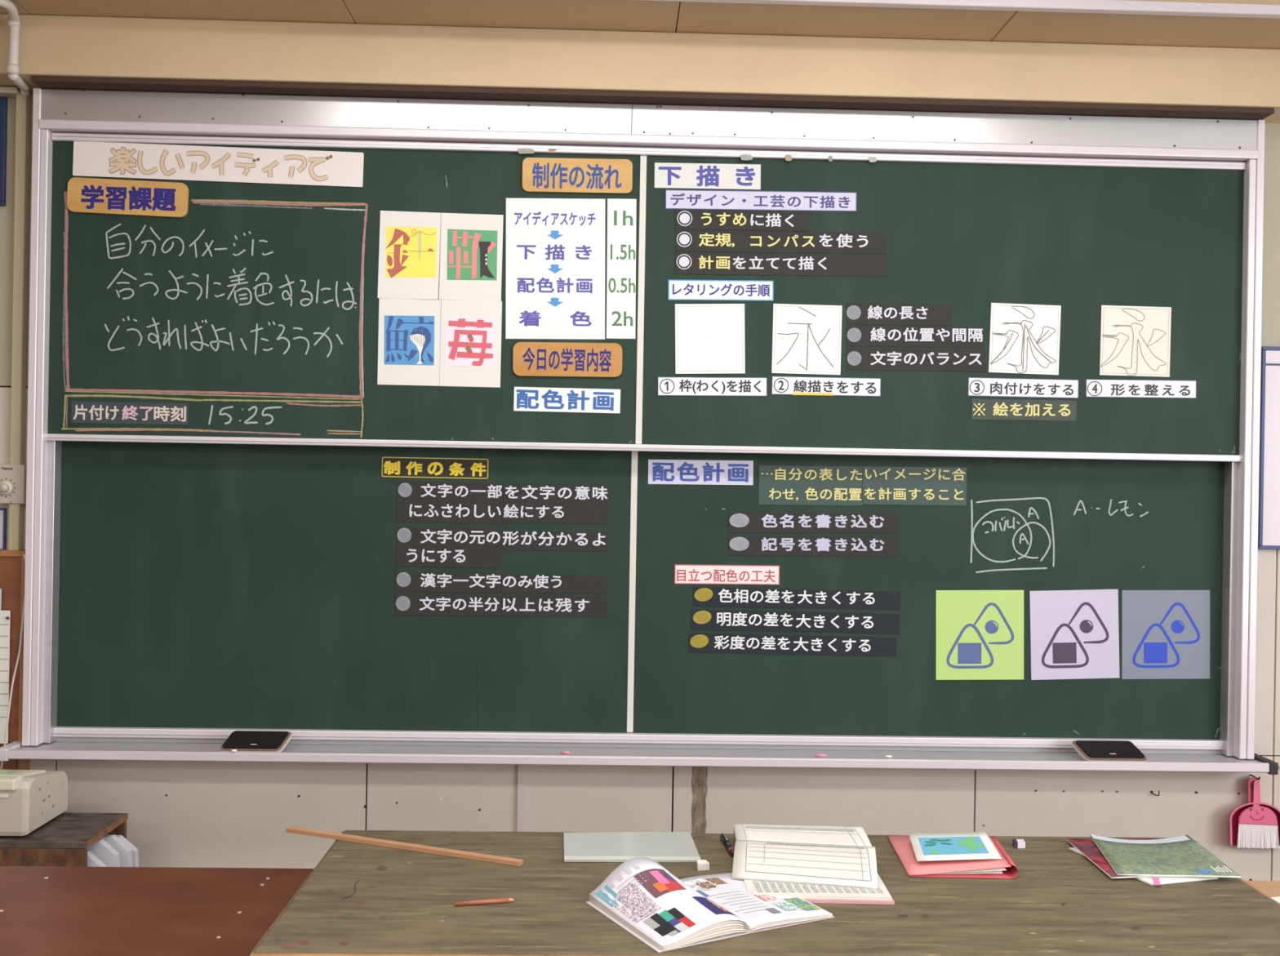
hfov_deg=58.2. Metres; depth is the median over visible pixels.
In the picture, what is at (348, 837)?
wooden stick
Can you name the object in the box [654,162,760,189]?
sign card
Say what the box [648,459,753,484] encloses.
sign card
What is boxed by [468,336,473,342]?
print
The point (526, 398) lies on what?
sign card
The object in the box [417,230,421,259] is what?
print
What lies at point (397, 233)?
print
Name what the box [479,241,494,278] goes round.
print
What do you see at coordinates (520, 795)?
batten
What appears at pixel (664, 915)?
print
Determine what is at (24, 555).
cord
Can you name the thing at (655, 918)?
print
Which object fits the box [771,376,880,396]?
card
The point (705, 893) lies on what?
print
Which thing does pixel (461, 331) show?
print
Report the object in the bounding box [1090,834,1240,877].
magazine
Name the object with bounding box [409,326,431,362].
print
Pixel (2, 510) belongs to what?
framed card
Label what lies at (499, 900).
pencil
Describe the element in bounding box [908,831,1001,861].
print
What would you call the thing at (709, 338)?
card
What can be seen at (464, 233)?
print
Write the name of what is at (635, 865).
print
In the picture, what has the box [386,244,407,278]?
print
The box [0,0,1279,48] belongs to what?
ceiling
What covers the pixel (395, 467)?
sign card
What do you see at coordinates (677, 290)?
sign card
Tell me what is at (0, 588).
paper
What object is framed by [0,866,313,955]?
table
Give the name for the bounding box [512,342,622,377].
sign plate
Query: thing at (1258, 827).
brush
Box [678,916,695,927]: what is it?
print
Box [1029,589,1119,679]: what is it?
card
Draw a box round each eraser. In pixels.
[219,730,292,751]
[696,859,709,871]
[1013,839,1025,848]
[1071,740,1146,761]
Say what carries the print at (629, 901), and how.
on the open magazine at (665, 912)
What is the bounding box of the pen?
[720,832,734,857]
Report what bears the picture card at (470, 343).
attached to the blackboard at (255, 308)
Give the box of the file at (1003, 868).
[887,834,1017,879]
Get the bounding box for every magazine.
[586,857,834,952]
[1066,838,1161,878]
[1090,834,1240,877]
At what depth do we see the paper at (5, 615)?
3.33 m
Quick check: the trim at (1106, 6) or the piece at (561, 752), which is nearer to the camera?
the trim at (1106, 6)
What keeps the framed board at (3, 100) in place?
attached to the wall
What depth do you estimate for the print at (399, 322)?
3.36 m
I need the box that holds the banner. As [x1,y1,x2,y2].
[72,141,364,186]
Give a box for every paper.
[0,588,1,611]
[0,610,10,743]
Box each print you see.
[385,228,406,248]
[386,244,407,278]
[386,254,392,266]
[386,315,393,333]
[386,330,391,351]
[391,353,395,361]
[395,318,403,329]
[395,331,399,349]
[400,254,408,264]
[402,233,409,244]
[402,320,434,324]
[403,329,408,351]
[404,349,417,361]
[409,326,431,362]
[409,333,424,364]
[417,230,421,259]
[419,316,423,322]
[426,351,433,361]
[448,250,453,263]
[448,318,492,328]
[448,331,459,359]
[448,341,492,348]
[452,231,457,246]
[453,329,487,335]
[456,247,460,279]
[456,351,493,358]
[462,231,467,246]
[463,250,468,263]
[466,348,471,354]
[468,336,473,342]
[471,232,481,279]
[471,333,487,365]
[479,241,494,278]
[487,240,496,253]
[595,884,621,906]
[607,881,614,888]
[608,880,661,922]
[615,873,623,881]
[617,871,641,888]
[623,866,631,874]
[632,862,639,869]
[633,868,685,897]
[643,917,660,929]
[649,870,670,884]
[649,912,666,924]
[652,881,668,892]
[653,921,676,936]
[657,878,684,891]
[658,910,674,921]
[664,873,676,881]
[667,907,684,919]
[667,917,680,926]
[667,929,679,936]
[674,922,688,931]
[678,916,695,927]
[683,878,720,891]
[692,896,738,917]
[695,881,717,888]
[696,889,709,897]
[705,877,727,884]
[706,898,730,912]
[750,892,778,900]
[765,907,781,913]
[773,901,801,911]
[783,897,821,911]
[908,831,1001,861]
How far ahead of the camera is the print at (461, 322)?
3.36 m
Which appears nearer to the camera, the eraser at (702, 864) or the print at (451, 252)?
the eraser at (702, 864)
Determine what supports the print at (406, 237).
attached to the picture card at (409, 248)
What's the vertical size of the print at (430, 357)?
0.031 m
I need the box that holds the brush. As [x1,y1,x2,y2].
[1236,780,1279,848]
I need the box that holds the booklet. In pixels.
[1068,847,1217,885]
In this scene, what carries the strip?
attached to the wall
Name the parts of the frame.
post, header plate, header rail, header plate, post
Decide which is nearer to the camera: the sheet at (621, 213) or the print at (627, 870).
the print at (627, 870)
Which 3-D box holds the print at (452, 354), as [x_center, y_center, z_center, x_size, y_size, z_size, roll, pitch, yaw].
[-0.544,-0.386,3.361,0.033,0.084,0.001,1,0,-2]
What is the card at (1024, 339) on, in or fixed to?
attached to the blackboard at (255, 308)
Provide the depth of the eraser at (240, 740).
3.28 m
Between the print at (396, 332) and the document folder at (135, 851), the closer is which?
the document folder at (135, 851)
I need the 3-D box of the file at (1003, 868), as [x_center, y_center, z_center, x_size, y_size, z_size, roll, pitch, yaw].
[0.629,0.747,2.302,0.224,0.028,0.246,1,0,3]
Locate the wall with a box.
[0,91,1279,880]
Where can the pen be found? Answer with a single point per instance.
(729, 846)
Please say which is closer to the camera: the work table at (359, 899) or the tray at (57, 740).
the work table at (359, 899)
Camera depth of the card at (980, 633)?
3.45 m
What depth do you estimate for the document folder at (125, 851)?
3.10 m
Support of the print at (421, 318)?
attached to the picture card at (410, 329)
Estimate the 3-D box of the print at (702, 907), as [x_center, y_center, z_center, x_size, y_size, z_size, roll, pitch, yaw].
[0.129,0.725,1.940,0.078,0.021,0.085,1,0,-2]
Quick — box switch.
[0,464,26,503]
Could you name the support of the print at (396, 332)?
attached to the picture card at (410, 329)
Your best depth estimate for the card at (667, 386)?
3.38 m
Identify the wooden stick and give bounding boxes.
[285,826,523,866]
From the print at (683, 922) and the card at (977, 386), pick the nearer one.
the print at (683, 922)
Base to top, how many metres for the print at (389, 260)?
0.035 m
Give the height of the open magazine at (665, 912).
0.065 m
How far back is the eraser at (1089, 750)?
3.35 m
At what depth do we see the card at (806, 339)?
3.39 m
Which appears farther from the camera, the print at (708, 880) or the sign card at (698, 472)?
the sign card at (698, 472)
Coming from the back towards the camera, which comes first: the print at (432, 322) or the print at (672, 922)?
the print at (432, 322)
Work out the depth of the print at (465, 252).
3.36 m
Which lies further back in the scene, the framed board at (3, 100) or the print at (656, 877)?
the framed board at (3, 100)
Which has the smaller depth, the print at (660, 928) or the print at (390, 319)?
the print at (660, 928)
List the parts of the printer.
lid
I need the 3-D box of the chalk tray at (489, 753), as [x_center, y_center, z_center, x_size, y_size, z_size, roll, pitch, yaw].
[0.020,0.813,3.358,3.614,0.032,0.142,1,0,-2]
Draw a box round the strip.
[691,766,707,833]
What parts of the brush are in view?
brush handle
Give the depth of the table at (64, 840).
2.97 m
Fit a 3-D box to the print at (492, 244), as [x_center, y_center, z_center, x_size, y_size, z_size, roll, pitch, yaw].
[-0.433,-0.675,3.364,0.026,0.039,0.001,1,0,-2]
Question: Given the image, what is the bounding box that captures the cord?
[0,554,25,769]
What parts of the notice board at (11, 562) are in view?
panel, rail, rail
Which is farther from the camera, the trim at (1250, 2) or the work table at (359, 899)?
the trim at (1250, 2)
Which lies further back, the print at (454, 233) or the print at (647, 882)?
the print at (454, 233)
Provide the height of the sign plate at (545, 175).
0.101 m
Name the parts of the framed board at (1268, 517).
frame rail, frame rail, frame rail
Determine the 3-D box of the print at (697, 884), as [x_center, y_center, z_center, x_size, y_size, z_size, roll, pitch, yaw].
[0.111,0.739,2.087,0.070,0.002,0.070,1,0,-2]
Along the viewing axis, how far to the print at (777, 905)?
2.00 m
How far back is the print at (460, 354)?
3.36 m
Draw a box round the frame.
[0,88,1278,774]
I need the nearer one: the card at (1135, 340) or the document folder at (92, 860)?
the document folder at (92, 860)
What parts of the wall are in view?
wall panel, wall panel, wall panel, wall panel, wall panel, wall panel, wall panel, wall panel, wall panel, wall panel, wall panel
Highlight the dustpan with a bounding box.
[1229,777,1279,845]
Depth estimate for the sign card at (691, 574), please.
3.43 m
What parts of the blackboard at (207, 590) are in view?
sign strip, sign strip, sign strip, sign strip, sash, sign strip, sign strip, sign strip, sign strip, sign strip, sign strip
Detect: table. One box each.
[0,812,128,866]
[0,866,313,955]
[248,830,1279,955]
[1244,880,1279,897]
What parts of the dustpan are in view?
handle, plate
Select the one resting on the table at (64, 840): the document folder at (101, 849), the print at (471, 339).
the document folder at (101, 849)
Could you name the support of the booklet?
on the work table at (359, 899)
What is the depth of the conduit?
3.19 m
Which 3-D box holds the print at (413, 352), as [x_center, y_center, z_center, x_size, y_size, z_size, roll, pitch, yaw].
[-0.670,-0.358,3.358,0.040,0.036,0.001,1,0,-2]
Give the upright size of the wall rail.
0.018 m
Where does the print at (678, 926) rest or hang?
on the open magazine at (665, 912)
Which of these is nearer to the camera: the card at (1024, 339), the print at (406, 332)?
the print at (406, 332)
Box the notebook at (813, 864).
[732,822,894,904]
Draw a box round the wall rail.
[0,86,20,97]
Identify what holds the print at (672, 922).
on the open magazine at (665, 912)
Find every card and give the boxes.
[0,507,7,549]
[377,210,440,299]
[377,297,440,386]
[382,457,488,479]
[439,213,503,301]
[439,299,502,387]
[513,386,620,413]
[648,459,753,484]
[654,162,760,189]
[657,377,767,395]
[665,189,857,211]
[667,279,773,301]
[674,564,779,585]
[675,303,745,373]
[771,303,842,374]
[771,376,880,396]
[935,590,1023,679]
[968,377,1078,398]
[988,302,1061,374]
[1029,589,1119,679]
[1085,378,1196,398]
[1099,305,1171,377]
[1121,590,1209,679]
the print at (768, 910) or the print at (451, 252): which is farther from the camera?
the print at (451, 252)
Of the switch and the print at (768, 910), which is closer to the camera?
the print at (768, 910)
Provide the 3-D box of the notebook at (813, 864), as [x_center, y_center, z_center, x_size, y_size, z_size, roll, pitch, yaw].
[0.316,0.736,2.219,0.297,0.039,0.366,1,0,-2]
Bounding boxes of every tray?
[7,741,1269,773]
[54,736,1222,754]
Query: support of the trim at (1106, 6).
attached to the trim at (1250, 2)
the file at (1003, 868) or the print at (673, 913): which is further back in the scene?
the file at (1003, 868)
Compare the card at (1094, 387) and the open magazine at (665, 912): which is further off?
the card at (1094, 387)
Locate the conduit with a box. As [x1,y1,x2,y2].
[0,0,30,97]
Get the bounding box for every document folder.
[87,838,119,866]
[87,850,106,866]
[101,834,132,866]
[115,835,138,866]
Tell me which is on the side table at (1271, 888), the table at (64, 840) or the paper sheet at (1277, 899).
the paper sheet at (1277, 899)
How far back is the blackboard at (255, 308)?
3.38 m
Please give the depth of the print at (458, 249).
3.36 m
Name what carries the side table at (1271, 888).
on the floor
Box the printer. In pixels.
[0,769,67,837]
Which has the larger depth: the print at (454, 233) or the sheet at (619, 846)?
the print at (454, 233)
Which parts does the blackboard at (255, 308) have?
sign strip, sash, sash, sign strip, sign strip, sign strip, sign strip, sign strip, sign strip, sign strip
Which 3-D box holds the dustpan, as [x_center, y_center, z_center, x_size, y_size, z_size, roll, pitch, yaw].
[1.855,1.004,3.449,0.196,0.214,0.046,1,0,-2]
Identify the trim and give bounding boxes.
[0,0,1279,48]
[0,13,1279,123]
[31,75,1274,119]
[641,0,1279,18]
[1134,0,1279,4]
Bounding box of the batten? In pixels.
[516,764,524,831]
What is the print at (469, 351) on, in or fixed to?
attached to the picture card at (470, 343)
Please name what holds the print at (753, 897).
on the open magazine at (665, 912)
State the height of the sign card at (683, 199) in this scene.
0.063 m
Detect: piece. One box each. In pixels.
[560,751,570,754]
[814,753,826,757]
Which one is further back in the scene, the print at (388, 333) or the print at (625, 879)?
the print at (388, 333)
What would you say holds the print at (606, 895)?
on the open magazine at (665, 912)
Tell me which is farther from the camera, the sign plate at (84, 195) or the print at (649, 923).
the sign plate at (84, 195)
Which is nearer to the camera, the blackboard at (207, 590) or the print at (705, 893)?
the print at (705, 893)
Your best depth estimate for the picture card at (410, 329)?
3.36 m
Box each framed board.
[0,96,7,206]
[1257,346,1279,549]
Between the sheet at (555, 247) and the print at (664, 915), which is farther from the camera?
the sheet at (555, 247)
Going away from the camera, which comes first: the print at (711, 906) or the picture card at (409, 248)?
the print at (711, 906)
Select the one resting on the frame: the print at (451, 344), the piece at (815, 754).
the piece at (815, 754)
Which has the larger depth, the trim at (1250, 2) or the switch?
the switch
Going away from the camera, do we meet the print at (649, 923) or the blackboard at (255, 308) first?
the print at (649, 923)
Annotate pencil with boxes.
[454,897,515,906]
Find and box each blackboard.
[44,132,1246,462]
[53,424,1224,749]
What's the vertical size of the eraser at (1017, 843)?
0.012 m
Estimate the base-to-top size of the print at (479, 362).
0.094 m
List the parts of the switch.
knob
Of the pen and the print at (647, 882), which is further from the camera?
the pen
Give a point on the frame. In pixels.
(54, 110)
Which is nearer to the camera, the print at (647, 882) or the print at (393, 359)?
the print at (647, 882)
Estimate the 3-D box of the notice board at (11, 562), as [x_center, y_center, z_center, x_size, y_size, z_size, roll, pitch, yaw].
[-2.190,0.597,3.345,0.800,0.785,0.052,1,0,-2]
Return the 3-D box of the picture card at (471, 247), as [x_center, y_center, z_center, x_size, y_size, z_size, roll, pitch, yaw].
[-0.494,-0.646,3.364,0.184,0.255,0.003,1,0,-2]
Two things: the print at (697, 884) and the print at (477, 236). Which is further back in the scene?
the print at (477, 236)
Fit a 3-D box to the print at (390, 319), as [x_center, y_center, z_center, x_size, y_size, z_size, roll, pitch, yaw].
[-0.731,-0.446,3.356,0.023,0.053,0.001,1,0,-2]
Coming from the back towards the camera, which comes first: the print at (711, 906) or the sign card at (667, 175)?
the sign card at (667, 175)
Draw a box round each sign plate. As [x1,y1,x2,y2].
[66,177,188,217]
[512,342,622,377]
[522,157,632,193]
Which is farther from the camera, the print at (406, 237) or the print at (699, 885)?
the print at (406, 237)
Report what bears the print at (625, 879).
on the open magazine at (665, 912)
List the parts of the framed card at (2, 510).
frame rail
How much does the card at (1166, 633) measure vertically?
0.272 m
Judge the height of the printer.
0.158 m
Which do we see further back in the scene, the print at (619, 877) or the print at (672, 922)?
the print at (619, 877)
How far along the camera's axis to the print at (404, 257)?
3.36 m
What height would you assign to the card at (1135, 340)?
0.209 m
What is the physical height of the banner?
0.114 m
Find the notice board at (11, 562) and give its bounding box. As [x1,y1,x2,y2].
[0,549,30,769]
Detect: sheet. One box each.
[505,198,604,339]
[563,831,701,862]
[606,198,636,338]
[1271,896,1279,902]
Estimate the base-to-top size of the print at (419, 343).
0.089 m
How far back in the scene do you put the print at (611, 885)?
2.02 m
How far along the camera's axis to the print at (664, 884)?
1.99 m
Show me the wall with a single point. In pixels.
(181, 814)
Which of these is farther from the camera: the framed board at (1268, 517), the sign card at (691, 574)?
the framed board at (1268, 517)
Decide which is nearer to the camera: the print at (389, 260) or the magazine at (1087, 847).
the magazine at (1087, 847)
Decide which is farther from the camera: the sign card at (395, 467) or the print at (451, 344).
the sign card at (395, 467)
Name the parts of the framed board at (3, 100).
frame rail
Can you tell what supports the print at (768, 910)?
on the open magazine at (665, 912)
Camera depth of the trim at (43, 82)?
3.31 m

